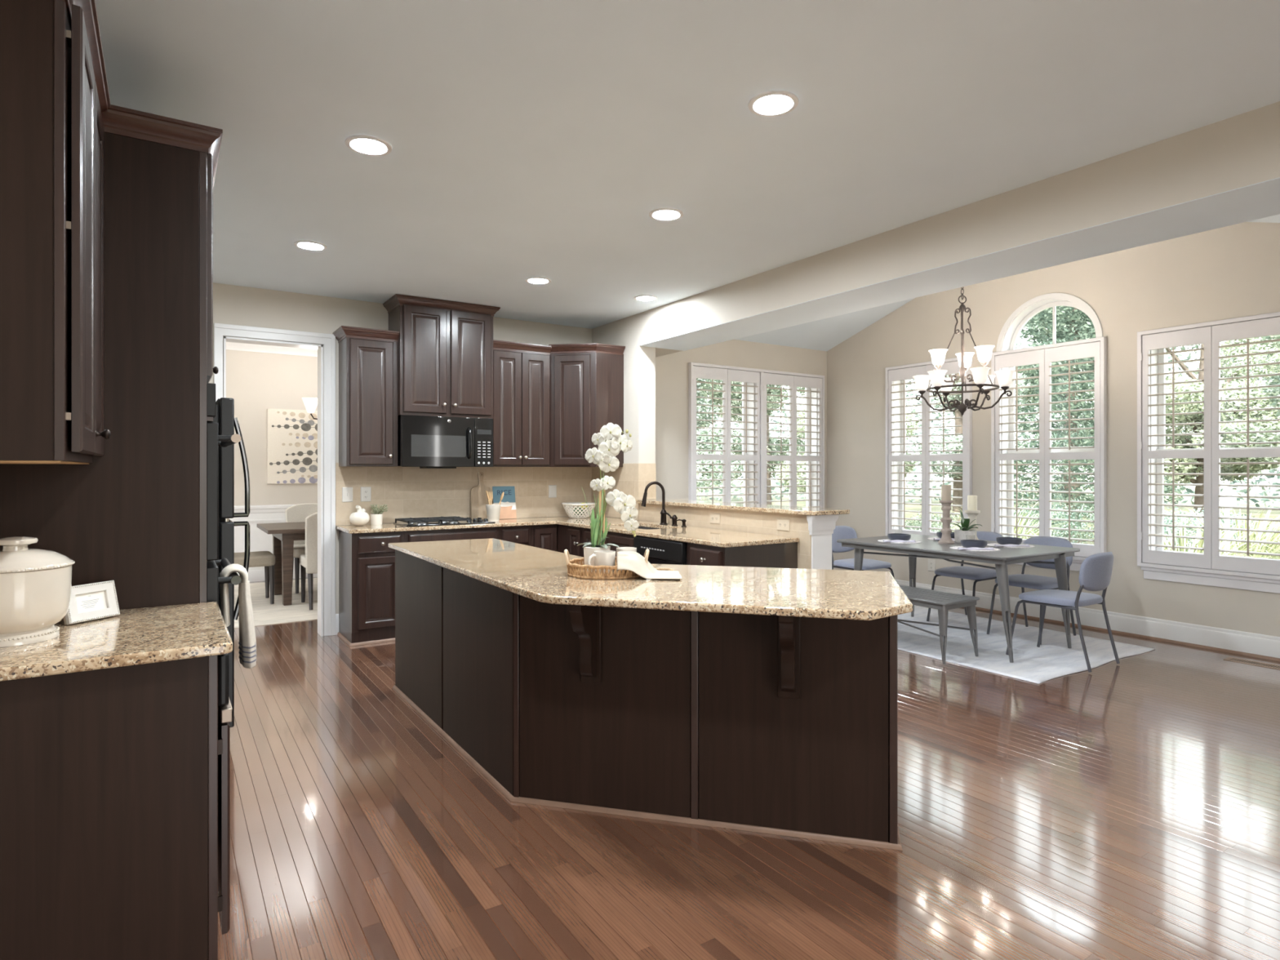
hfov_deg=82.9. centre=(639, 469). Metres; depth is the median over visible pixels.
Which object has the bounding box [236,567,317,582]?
baseboard
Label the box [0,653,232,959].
base cabinet
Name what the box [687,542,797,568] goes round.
base cabinet
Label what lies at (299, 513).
upholstered chair
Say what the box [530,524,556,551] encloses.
base cabinet
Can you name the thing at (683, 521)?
soap dispenser
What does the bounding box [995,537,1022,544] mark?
bowl
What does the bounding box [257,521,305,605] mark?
dining table
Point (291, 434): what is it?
wall art
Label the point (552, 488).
light switch
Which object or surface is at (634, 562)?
linen napkin
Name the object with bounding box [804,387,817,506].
window
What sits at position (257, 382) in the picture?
wall
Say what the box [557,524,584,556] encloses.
base cabinet
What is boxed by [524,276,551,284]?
recessed light
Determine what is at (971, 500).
pillar candle
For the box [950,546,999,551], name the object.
placemat
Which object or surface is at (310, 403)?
chandelier
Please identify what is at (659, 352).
wall
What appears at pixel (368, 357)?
upper cabinet
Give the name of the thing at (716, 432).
tree
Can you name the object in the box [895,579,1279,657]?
baseboard
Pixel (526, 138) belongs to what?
ceiling
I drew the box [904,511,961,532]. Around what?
shrub
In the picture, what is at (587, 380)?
upper cabinet
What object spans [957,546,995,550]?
cloth napkin
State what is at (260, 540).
trim
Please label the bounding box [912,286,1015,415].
chandelier
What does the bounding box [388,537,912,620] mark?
island countertop
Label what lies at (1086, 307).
trim
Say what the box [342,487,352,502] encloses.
light switch
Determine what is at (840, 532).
dining chair
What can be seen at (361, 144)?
recessed light
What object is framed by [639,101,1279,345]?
wall header
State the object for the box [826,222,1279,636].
wall
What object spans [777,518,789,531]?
wall outlet
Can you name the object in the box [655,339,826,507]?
wall
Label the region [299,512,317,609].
upholstered chair
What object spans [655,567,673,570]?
bead garland
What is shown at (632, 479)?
half wall
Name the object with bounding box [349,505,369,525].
pumpkin
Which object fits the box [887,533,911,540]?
bowl
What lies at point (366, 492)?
wall outlet
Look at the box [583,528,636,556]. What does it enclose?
base cabinet
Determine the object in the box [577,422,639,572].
potted orchid
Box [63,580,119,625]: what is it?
photo frame
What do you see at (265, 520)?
trim
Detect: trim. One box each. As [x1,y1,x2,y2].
[226,342,317,356]
[229,504,300,570]
[231,519,294,559]
[975,606,1279,661]
[995,293,1102,351]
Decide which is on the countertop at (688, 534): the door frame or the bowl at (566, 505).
the bowl at (566, 505)
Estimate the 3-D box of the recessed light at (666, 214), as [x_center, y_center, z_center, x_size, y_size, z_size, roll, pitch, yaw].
[0.147,-1.438,4.086,0.196,0.008,0.196,0,0,-33]
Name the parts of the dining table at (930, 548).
leg, leg, leg, leg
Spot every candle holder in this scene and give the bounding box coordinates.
[937,500,954,543]
[964,510,980,540]
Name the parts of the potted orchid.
pot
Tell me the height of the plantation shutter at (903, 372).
2.028 m
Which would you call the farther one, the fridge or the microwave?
the microwave
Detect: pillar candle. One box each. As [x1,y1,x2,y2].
[941,484,951,500]
[967,495,977,510]
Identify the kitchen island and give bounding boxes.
[392,550,902,850]
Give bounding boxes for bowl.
[500,506,511,513]
[561,502,595,518]
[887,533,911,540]
[936,531,954,538]
[960,539,986,547]
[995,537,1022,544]
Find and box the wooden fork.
[488,491,493,504]
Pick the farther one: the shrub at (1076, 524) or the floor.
the shrub at (1076, 524)
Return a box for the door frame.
[213,323,335,636]
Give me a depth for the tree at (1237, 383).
21.06 m
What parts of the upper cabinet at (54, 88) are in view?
frame, door, crown moulding, door, knob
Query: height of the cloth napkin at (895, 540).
0.019 m
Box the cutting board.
[470,471,492,519]
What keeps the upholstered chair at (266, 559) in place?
on the area rug at (264, 613)
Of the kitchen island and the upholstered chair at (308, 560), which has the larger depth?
the upholstered chair at (308, 560)
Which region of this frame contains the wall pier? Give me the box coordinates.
[591,313,655,520]
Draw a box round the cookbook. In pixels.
[492,486,516,519]
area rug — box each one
[234,577,317,628]
[897,604,1155,684]
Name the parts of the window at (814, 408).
sash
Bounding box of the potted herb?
[369,503,387,524]
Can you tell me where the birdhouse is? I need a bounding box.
[1220,489,1238,555]
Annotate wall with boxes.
[208,282,591,613]
[226,349,317,506]
[591,463,811,568]
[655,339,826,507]
[655,347,681,356]
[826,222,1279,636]
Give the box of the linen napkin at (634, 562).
[617,551,682,579]
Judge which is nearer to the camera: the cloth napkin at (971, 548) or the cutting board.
the cloth napkin at (971, 548)
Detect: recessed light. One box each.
[293,240,327,250]
[345,134,391,155]
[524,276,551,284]
[634,294,657,301]
[648,207,683,221]
[747,90,798,116]
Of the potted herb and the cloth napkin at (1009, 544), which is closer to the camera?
the cloth napkin at (1009, 544)
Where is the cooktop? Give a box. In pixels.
[393,516,495,526]
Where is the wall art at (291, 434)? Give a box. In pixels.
[266,408,317,484]
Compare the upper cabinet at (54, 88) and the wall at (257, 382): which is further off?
the wall at (257, 382)
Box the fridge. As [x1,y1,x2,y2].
[212,397,249,727]
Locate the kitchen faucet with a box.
[640,481,671,524]
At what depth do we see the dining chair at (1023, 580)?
6.04 m
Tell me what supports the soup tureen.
on the countertop at (145, 635)
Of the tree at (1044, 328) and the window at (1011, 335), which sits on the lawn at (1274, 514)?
the tree at (1044, 328)
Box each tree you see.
[696,377,743,493]
[696,378,742,454]
[699,379,804,504]
[773,393,919,492]
[788,386,804,451]
[913,371,1031,521]
[1013,306,1185,543]
[1015,312,1093,495]
[1164,336,1279,531]
[1253,334,1279,417]
[1259,349,1279,377]
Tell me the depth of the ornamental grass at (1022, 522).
11.71 m
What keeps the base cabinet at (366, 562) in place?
on the floor
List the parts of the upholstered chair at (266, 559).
seat, leg, leg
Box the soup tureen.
[0,536,75,647]
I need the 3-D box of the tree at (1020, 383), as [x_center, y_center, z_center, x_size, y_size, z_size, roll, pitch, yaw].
[11.295,-3.254,25.268,4.564,10.309,6.031,0,0,12]
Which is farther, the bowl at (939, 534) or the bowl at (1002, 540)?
the bowl at (939, 534)
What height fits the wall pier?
2.823 m
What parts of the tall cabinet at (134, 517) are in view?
crown moulding, door, knob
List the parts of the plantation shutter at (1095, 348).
tilt rod, tilt rod, shutter panel, tilt rod, tilt rod, shutter panel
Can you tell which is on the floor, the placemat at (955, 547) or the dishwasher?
the dishwasher
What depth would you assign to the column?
4.94 m
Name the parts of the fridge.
door, door, handle, handle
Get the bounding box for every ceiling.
[95,0,1279,328]
[734,213,1279,351]
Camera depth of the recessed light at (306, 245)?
4.65 m
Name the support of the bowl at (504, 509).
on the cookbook
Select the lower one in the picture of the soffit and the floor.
the floor
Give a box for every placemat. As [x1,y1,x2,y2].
[877,539,921,543]
[927,537,955,541]
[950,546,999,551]
[986,542,1035,547]
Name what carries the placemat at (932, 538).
on the dining table at (930, 548)
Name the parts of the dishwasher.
door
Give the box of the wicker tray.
[564,548,648,579]
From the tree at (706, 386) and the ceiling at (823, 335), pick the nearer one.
the ceiling at (823, 335)
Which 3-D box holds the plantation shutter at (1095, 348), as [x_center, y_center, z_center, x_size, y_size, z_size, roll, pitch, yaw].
[3.693,-0.121,6.609,0.096,2.028,1.010,0,0,-33]
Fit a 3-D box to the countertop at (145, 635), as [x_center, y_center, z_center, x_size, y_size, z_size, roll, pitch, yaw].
[-1.580,0.481,2.081,0.672,0.030,0.736,0,0,-33]
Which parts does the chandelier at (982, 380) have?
lamp shade, arm, lamp shade, lamp shade, stay rod, arm, arm, lamp shade, arm, chain, stay rod, lamp shade, arm, arm, arm, stay rod, lamp shade, lamp shade, lamp shade, arm, lamp shade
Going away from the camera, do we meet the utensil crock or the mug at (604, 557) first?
the mug at (604, 557)
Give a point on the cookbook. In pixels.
(508, 508)
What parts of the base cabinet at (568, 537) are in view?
door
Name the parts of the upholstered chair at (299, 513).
leg, seat, backrest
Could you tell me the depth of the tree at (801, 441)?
34.98 m
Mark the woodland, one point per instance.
(1241, 500)
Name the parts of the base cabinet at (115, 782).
frame, drawer, door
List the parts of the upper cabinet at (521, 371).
door, crown moulding, door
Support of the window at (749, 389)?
in the wall at (672, 369)
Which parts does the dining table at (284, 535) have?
leg, leg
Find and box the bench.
[897,584,979,664]
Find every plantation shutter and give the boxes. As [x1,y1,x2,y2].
[688,362,824,507]
[885,357,972,536]
[991,337,1106,571]
[1137,311,1279,593]
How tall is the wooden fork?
0.254 m
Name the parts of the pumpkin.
stem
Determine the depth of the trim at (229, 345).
9.04 m
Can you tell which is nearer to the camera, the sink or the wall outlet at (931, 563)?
the sink
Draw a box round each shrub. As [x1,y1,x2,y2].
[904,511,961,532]
[1013,503,1093,543]
[1164,507,1270,553]
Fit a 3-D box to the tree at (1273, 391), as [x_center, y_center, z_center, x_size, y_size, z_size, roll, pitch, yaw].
[14.729,-2.081,15.051,4.639,7.930,3.511,0,0,17]
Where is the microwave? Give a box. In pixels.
[397,414,493,468]
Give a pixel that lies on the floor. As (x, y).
(1129, 809)
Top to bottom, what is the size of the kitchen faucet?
0.367 m
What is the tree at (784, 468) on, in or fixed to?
on the lawn at (1274, 514)
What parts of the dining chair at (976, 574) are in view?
leg, leg, seat, leg, backrest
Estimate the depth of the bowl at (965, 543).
5.61 m
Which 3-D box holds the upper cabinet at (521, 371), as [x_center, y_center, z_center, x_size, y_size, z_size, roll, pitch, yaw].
[-1.161,-0.593,6.757,0.582,1.130,0.377,0,0,-33]
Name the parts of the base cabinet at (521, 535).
drawer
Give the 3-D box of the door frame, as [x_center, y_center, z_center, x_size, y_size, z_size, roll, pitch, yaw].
[-2.958,0.125,5.888,0.875,2.510,0.186,0,0,-33]
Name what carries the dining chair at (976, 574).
on the area rug at (1053, 659)
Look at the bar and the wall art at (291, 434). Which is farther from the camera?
the wall art at (291, 434)
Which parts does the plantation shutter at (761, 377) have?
shutter panel, tilt rod, tilt rod, shutter panel, tilt rod, tilt rod, post, shutter panel, tilt rod, tilt rod, shutter panel, tilt rod, tilt rod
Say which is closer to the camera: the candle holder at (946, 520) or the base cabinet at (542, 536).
the candle holder at (946, 520)
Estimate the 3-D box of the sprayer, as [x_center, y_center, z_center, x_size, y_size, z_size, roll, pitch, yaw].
[0.289,0.419,6.050,0.052,0.092,0.052,0,0,-33]
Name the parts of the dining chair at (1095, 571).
leg, seat, leg, leg, backrest, leg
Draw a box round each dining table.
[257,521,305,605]
[836,533,1079,662]
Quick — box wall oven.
[206,382,240,603]
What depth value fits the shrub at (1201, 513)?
13.44 m
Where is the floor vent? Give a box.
[1222,656,1279,669]
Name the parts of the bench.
seat, leg, leg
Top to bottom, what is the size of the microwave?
0.441 m
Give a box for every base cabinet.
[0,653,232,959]
[337,529,404,646]
[404,527,499,542]
[499,525,530,546]
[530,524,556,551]
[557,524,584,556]
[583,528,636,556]
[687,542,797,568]
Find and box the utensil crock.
[485,503,501,521]
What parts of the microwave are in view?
handle, control panel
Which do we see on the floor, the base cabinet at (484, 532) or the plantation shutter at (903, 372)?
the base cabinet at (484, 532)
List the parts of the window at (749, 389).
sash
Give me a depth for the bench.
5.25 m
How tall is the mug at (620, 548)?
0.100 m
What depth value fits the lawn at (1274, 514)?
39.65 m
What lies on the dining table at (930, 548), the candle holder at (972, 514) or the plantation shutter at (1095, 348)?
the candle holder at (972, 514)
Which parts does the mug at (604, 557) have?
handle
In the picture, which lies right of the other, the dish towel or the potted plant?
the potted plant
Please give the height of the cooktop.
0.048 m
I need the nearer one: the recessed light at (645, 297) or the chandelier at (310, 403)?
the recessed light at (645, 297)
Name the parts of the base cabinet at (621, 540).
door, door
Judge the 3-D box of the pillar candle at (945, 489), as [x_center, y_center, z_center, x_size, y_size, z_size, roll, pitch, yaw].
[2.561,0.191,6.060,0.076,0.130,0.075,0,0,-33]
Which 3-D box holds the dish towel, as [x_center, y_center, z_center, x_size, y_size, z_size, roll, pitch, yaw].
[-1.524,0.549,2.752,0.126,0.381,0.179,0,0,-33]
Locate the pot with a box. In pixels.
[370,513,382,524]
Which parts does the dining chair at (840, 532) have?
leg, backrest, leg, seat, leg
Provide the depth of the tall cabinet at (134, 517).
2.46 m
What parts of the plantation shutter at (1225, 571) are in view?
tilt rod, tilt rod, shutter panel, shutter panel, tilt rod, tilt rod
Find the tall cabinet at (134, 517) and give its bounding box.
[0,104,222,609]
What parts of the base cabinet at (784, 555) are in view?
drawer, panel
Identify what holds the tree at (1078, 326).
on the lawn at (1274, 514)
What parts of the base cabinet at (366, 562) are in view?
shoe moulding, door, drawer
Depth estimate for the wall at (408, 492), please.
6.35 m
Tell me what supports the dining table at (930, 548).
on the area rug at (1053, 659)
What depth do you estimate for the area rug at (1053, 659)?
5.59 m
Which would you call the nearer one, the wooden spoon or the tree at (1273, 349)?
the wooden spoon
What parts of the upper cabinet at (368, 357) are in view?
crown moulding, door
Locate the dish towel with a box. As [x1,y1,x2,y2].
[219,564,256,668]
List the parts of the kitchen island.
panel, panel, panel, shoe moulding, panel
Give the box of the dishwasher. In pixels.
[634,535,687,564]
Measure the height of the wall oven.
1.433 m
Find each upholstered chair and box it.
[234,551,275,604]
[284,502,317,593]
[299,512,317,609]
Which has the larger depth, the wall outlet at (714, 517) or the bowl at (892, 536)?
the bowl at (892, 536)
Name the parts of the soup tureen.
knob, lid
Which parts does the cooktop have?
burner, burner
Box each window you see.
[742,382,755,503]
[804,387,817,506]
[893,379,962,532]
[1001,297,1096,545]
[1150,348,1279,560]
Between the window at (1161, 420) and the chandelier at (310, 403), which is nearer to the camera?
the window at (1161, 420)
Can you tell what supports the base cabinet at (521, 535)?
on the floor
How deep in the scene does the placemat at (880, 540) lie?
6.10 m
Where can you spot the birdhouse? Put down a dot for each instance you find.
(1224, 501)
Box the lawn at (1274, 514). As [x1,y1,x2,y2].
[696,480,1279,552]
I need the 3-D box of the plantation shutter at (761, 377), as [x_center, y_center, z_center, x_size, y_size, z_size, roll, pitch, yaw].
[1.374,-0.121,8.203,2.020,2.028,0.096,0,0,-33]
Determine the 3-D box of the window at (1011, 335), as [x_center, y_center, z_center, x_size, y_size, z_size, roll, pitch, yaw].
[3.789,-0.417,6.672,0.174,2.304,0.879,0,0,-33]
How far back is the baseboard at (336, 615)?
6.07 m
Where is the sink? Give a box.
[638,526,660,529]
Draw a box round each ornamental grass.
[937,501,1067,538]
[1167,504,1279,559]
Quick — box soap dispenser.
[675,519,686,526]
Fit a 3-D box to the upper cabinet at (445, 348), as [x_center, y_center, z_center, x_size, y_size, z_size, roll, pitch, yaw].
[-1.731,-0.947,6.350,0.906,0.984,0.435,0,0,-33]
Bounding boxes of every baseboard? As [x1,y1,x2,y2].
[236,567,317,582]
[335,613,338,635]
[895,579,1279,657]
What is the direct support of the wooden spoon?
in the utensil crock
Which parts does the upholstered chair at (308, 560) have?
seat, leg, leg, backrest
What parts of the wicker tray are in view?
handle, handle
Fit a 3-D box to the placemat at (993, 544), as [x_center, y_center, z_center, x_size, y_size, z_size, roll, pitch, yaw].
[2.997,0.612,5.867,0.357,0.005,0.357,0,0,-33]
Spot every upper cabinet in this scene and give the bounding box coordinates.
[0,0,111,464]
[332,325,399,466]
[382,293,500,418]
[493,339,551,466]
[548,342,625,466]
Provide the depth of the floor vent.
5.17 m
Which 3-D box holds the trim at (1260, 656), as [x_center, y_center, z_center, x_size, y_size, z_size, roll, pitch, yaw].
[3.728,1.369,6.564,0.019,0.020,5.304,0,0,-33]
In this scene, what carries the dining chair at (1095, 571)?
on the area rug at (1053, 659)
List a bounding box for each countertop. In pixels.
[0,601,232,681]
[336,515,799,547]
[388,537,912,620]
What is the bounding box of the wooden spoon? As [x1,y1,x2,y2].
[498,492,503,504]
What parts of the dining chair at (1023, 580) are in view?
leg, leg, seat, backrest, leg, leg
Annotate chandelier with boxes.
[302,397,317,419]
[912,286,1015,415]
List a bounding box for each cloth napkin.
[883,539,915,542]
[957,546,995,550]
[993,543,1030,546]
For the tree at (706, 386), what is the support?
on the lawn at (1274, 514)
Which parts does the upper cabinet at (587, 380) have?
door, crown moulding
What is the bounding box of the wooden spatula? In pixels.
[485,490,490,504]
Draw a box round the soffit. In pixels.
[639,177,1279,351]
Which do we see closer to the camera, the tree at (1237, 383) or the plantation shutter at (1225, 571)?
the plantation shutter at (1225, 571)
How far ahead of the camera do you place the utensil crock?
6.56 m
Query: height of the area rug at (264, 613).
0.005 m
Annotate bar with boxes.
[635,498,849,515]
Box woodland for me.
[696,323,1279,510]
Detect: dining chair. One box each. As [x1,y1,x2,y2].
[831,525,894,577]
[926,531,1007,621]
[986,536,1075,644]
[1005,551,1119,672]
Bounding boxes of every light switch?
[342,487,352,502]
[548,484,556,497]
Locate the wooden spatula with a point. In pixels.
(486, 493)
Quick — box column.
[806,514,839,569]
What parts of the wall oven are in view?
control panel, door, door, handle mount, handle mount, handle, handle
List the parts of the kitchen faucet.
spout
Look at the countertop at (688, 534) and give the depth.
5.73 m
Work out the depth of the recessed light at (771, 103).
2.85 m
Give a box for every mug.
[587,550,615,573]
[616,546,636,571]
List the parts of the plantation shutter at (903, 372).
tilt rod, tilt rod, shutter panel, tilt rod, tilt rod, shutter panel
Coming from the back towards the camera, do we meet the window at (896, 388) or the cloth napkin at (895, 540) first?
the window at (896, 388)
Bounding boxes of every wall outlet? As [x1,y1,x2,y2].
[360,486,371,502]
[710,512,719,524]
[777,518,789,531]
[928,559,935,571]
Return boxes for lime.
[573,506,583,516]
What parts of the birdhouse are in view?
post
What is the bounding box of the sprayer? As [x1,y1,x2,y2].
[671,514,677,525]
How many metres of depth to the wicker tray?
3.09 m
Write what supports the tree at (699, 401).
on the lawn at (1274, 514)
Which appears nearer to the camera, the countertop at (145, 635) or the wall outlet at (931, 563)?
the countertop at (145, 635)
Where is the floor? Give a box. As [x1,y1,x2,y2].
[217,577,1279,959]
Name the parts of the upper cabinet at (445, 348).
door, crown moulding, door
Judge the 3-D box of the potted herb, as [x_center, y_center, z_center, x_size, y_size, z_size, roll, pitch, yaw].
[-2.223,0.377,6.165,0.159,0.178,0.131,0,0,-33]
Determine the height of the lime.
0.096 m

